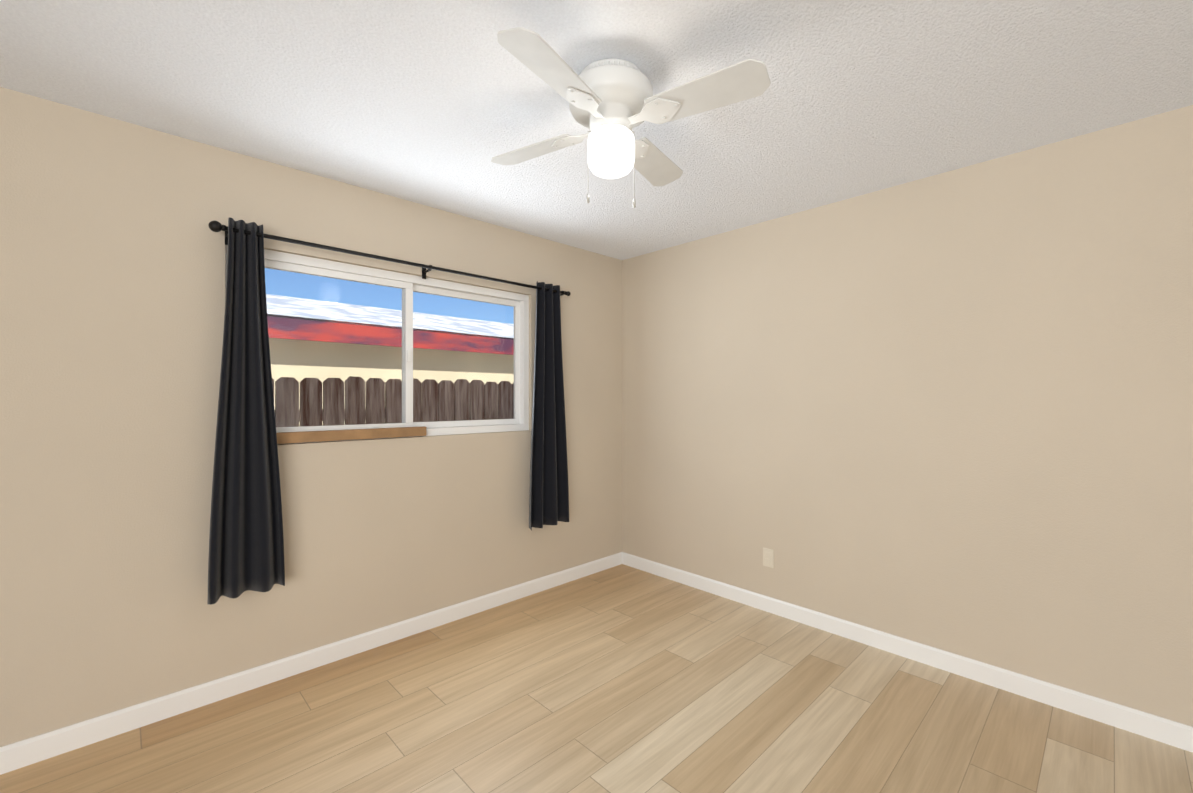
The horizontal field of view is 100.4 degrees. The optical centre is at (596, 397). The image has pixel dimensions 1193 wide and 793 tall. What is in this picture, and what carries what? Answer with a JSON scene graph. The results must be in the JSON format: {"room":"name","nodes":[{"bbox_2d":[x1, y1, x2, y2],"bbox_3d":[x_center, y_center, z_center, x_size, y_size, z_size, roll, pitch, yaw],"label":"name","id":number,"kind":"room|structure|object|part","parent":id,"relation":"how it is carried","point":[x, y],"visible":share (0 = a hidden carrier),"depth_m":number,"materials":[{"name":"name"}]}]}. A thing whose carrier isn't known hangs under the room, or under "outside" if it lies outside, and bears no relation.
{"room":"empty bedroom","nodes":[
{"label":"empty bedroom","id":0,"kind":"room"},
{"bbox_2d":[0,87,621,746],"bbox_3d":[-1.056,0.114,2.884,3.652,2.440,0.140,0,0,-44],"label":"wall","id":1,"kind":"structure","parent":0,"point":[112,279],"depth_m":2.12,"materials":[{"name":"beige paint"}]},
{"bbox_2d":[0,552,621,774],"bbox_3d":[-1.004,1.288,2.830,3.372,0.092,0.013,0,0,-44],"label":"baseboard","id":2,"kind":"structure","parent":1,"relation":"attached to","point":[30,751],"depth_m":2.27,"materials":[{"name":"white wood"}]},
{"bbox_2d":[225,245,528,444],"bbox_3d":[-1.080,-0.239,2.828,1.680,0.925,0.119,0,0,-44],"label":"window","id":3,"kind":"structure","parent":1,"relation":"in","point":[408,285],"depth_m":2.83,"materials":[{"name":"white plastic"}]},
{"bbox_3d":[-1.095,-0.239,2.844,1.570,0.815,0.032,0,0,-44],"label":"glass","id":4,"kind":"part","parent":3,"relation":"part of","materials":[{"name":"clear glass"}]},
{"bbox_2d":[207,217,570,604],"bbox_3d":[-0.931,0.043,2.817,2.029,1.641,0.130,0,0,-44],"label":"curtains","id":5,"kind":"object","parent":1,"relation":"attached to","point":[246,545],"visible":1,"depth_m":2.22,"materials":[{"name":"black fabric"}]},
{"bbox_2d":[0,564,1192,792],"bbox_3d":[0.047,1.394,1.737,3.652,0.120,3.325,0,0,-44],"label":"floor","id":6,"kind":"structure","parent":0,"point":[622,678],"depth_m":2.03,"materials":[{"name":"brown wood"}]},
{"bbox_2d":[0,0,1192,259],"bbox_3d":[-0.040,-1.186,1.825,4.252,0.160,4.175,0,0,-44],"label":"ceiling","id":7,"kind":"structure","parent":0,"point":[438,104],"depth_m":1.76,"materials":[{"name":"paint"}]},
{"bbox_2d":[491,27,769,207],"bbox_3d":[0.051,-0.883,1.720,0.796,0.445,0.796,0,0,-13],"label":"fan","id":8,"kind":"object","parent":7,"relation":"hanging from","point":[613,102],"visible":1,"depth_m":1.60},
{"bbox_3d":[-0.237,-0.943,1.895,0.203,0.036,0.384,0,0,-44],"label":"blade","id":9,"kind":"part","parent":8,"relation":"part of","materials":[{"name":"white wood"}]},
{"bbox_3d":[-0.124,-0.943,1.432,0.384,0.036,0.203,0,0,-44],"label":"blade","id":10,"kind":"part","parent":8,"relation":"part of","materials":[{"name":"white wood"}]},
{"bbox_3d":[0.051,-0.844,1.720,0.164,0.140,0.164,0,0,-44],"label":"globe","id":11,"kind":"part","parent":8,"relation":"part of","materials":[{"name":"white glass"}]},
{"bbox_3d":[0.051,-0.792,1.720,0.129,0.268,0.119,0,0,-44],"label":"chain","id":12,"kind":"part","parent":8,"relation":"part of","materials":[{"name":"white glass"}]},
{"bbox_3d":[0.225,-0.943,2.008,0.384,0.036,0.203,0,0,-44],"label":"blade","id":13,"kind":"part","parent":8,"relation":"part of","materials":[{"name":"white wood"}]},
{"bbox_3d":[0.339,-0.943,1.546,0.203,0.036,0.384,0,0,-44],"label":"blade","id":14,"kind":"part","parent":8,"relation":"part of","materials":[{"name":"white wood"}]},
{"bbox_2d":[622,105,1192,726],"bbox_3d":[1.313,0.114,2.953,0.140,2.440,3.045,0,0,-44],"label":"wall","id":15,"kind":"structure","parent":0,"point":[950,411],"depth_m":2.40,"materials":[{"name":"beige paint"}]},
{"bbox_2d":[763,547,773,567],"bbox_3d":[1.071,0.998,3.099,0.008,0.114,0.070,0,0,-44],"label":"electrical outlet","id":16,"kind":"object","parent":15,"relation":"attached to","point":[768,557],"visible":1,"depth_m":3.10,"materials":[{"name":"beige plastic"}]},
{"bbox_2d":[622,552,1192,752],"bbox_3d":[1.258,1.288,2.901,0.013,0.092,3.045,0,0,-44],"label":"baseboard","id":17,"kind":"structure","parent":15,"relation":"attached to","point":[1159,729],"depth_m":2.39,"materials":[{"name":"white wood"}]},
{"label":"outside","id":18,"kind":"structure","parent":0,"visible":0},
{"bbox_3d":[-12.526,1.771,19.602,70.000,0.200,39.860,0,0,-44],"label":"ground","id":19,"kind":"structure","parent":18,"visible":0},
{"bbox_2d":[275,377,298,426],"bbox_3d":[-2.314,0.764,3.715,0.150,1.837,0.020,0,0,-44],"label":"picket","id":20,"kind":"object","parent":19,"relation":"on","point":[280,389],"depth_m":3.71,"materials":[{"name":"brown wood"}]},
{"bbox_2d":[300,378,321,425],"bbox_3d":[-2.198,0.764,3.826,0.150,1.837,0.020,0,0,-44],"label":"picket","id":21,"kind":"object","parent":19,"relation":"on","point":[309,393],"depth_m":3.81,"materials":[{"name":"brown wood"}]},
{"bbox_2d":[323,378,343,425],"bbox_3d":[-2.083,0.762,3.937,0.150,1.841,0.020,0,0,-44],"label":"picket","id":22,"kind":"object","parent":19,"relation":"on","point":[332,408],"depth_m":3.93,"materials":[{"name":"brown wood"}]},
{"bbox_2d":[345,376,364,424],"bbox_3d":[-1.968,0.755,4.048,0.150,1.855,0.020,0,0,-44],"label":"picket","id":23,"kind":"object","parent":19,"relation":"on","point":[351,383],"depth_m":4.04,"materials":[{"name":"brown wood"}]},
{"bbox_2d":[365,378,384,423],"bbox_3d":[-1.852,0.759,4.159,0.150,1.848,0.020,0,0,-44],"label":"picket","id":24,"kind":"object","parent":19,"relation":"on","point":[374,393],"depth_m":4.15,"materials":[{"name":"brown wood"}]},
{"bbox_2d":[266,294,513,426],"bbox_3d":[-4.273,-0.023,9.571,36.600,3.403,6.360,0,0,-44],"label":"neighbor house","id":25,"kind":"structure","parent":19,"relation":"on","point":[361,318],"depth_m":6.92,"materials":[{"name":"paint"}]},
{"bbox_2d":[385,379,401,422],"bbox_3d":[-1.737,0.760,4.270,0.150,1.844,0.020,0,0,-44],"label":"picket","id":26,"kind":"object","parent":19,"relation":"on","point":[391,411],"depth_m":4.25,"materials":[{"name":"brown wood"}]},
{"bbox_2d":[413,379,420,421],"bbox_3d":[-1.622,0.756,4.381,0.150,1.853,0.020,0,0,-44],"label":"picket","id":27,"kind":"object","parent":19,"relation":"on","point":[417,391],"depth_m":4.39,"materials":[{"name":"brown wood"}]},
{"bbox_2d":[421,379,437,421],"bbox_3d":[-1.506,0.758,4.492,0.150,1.849,0.020,0,0,-44],"label":"picket","id":28,"kind":"object","parent":19,"relation":"on","point":[430,400],"depth_m":4.48,"materials":[{"name":"brown wood"}]},
{"bbox_2d":[438,380,453,420],"bbox_3d":[-1.391,0.760,4.602,0.150,1.844,0.020,0,0,-44],"label":"picket","id":29,"kind":"object","parent":19,"relation":"on","point":[445,386],"depth_m":4.59,"materials":[{"name":"brown wood"}]},
{"bbox_2d":[454,379,469,420],"bbox_3d":[-1.276,0.753,4.713,0.150,1.859,0.020,0,0,-44],"label":"picket","id":30,"kind":"object","parent":19,"relation":"on","point":[460,388],"depth_m":4.70,"materials":[{"name":"brown wood"}]},
{"bbox_2d":[470,380,483,419],"bbox_3d":[-1.160,0.754,4.824,0.150,1.856,0.020,0,0,-44],"label":"picket","id":31,"kind":"object","parent":19,"relation":"on","point":[477,398],"depth_m":4.82,"materials":[{"name":"brown wood"}]},
{"bbox_2d":[484,382,497,419],"bbox_3d":[-1.045,0.761,4.935,0.150,1.842,0.020,0,0,-44],"label":"picket","id":32,"kind":"object","parent":19,"relation":"on","point":[492,393],"depth_m":4.92,"materials":[{"name":"brown wood"}]},
{"bbox_2d":[498,381,511,418],"bbox_3d":[-0.929,0.756,5.046,0.150,1.852,0.020,0,0,-44],"label":"picket","id":33,"kind":"object","parent":19,"relation":"on","point":[506,413],"depth_m":5.04,"materials":[{"name":"brown wood"}]},
{"bbox_2d":[512,382,513,418],"bbox_3d":[-0.814,0.756,5.157,0.150,1.851,0.020,0,0,-44],"label":"picket","id":34,"kind":"object","parent":19,"relation":"on","point":[512,401],"depth_m":5.10,"materials":[{"name":"brown wood"}]},
{"bbox_3d":[-0.699,0.751,5.268,0.150,1.861,0.020,0,0,-44],"label":"picket","id":35,"kind":"object","parent":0,"visible":0},
{"bbox_2d":[299,409,365,421],"bbox_3d":[-1.155,0.662,4.884,14.000,1.140,0.060,0,0,-44],"label":"fence rail","id":36,"kind":"object","parent":35,"relation":"attached to","point":[322,415],"depth_m":3.89,"materials":[{"name":"brown wood"}]}
]}

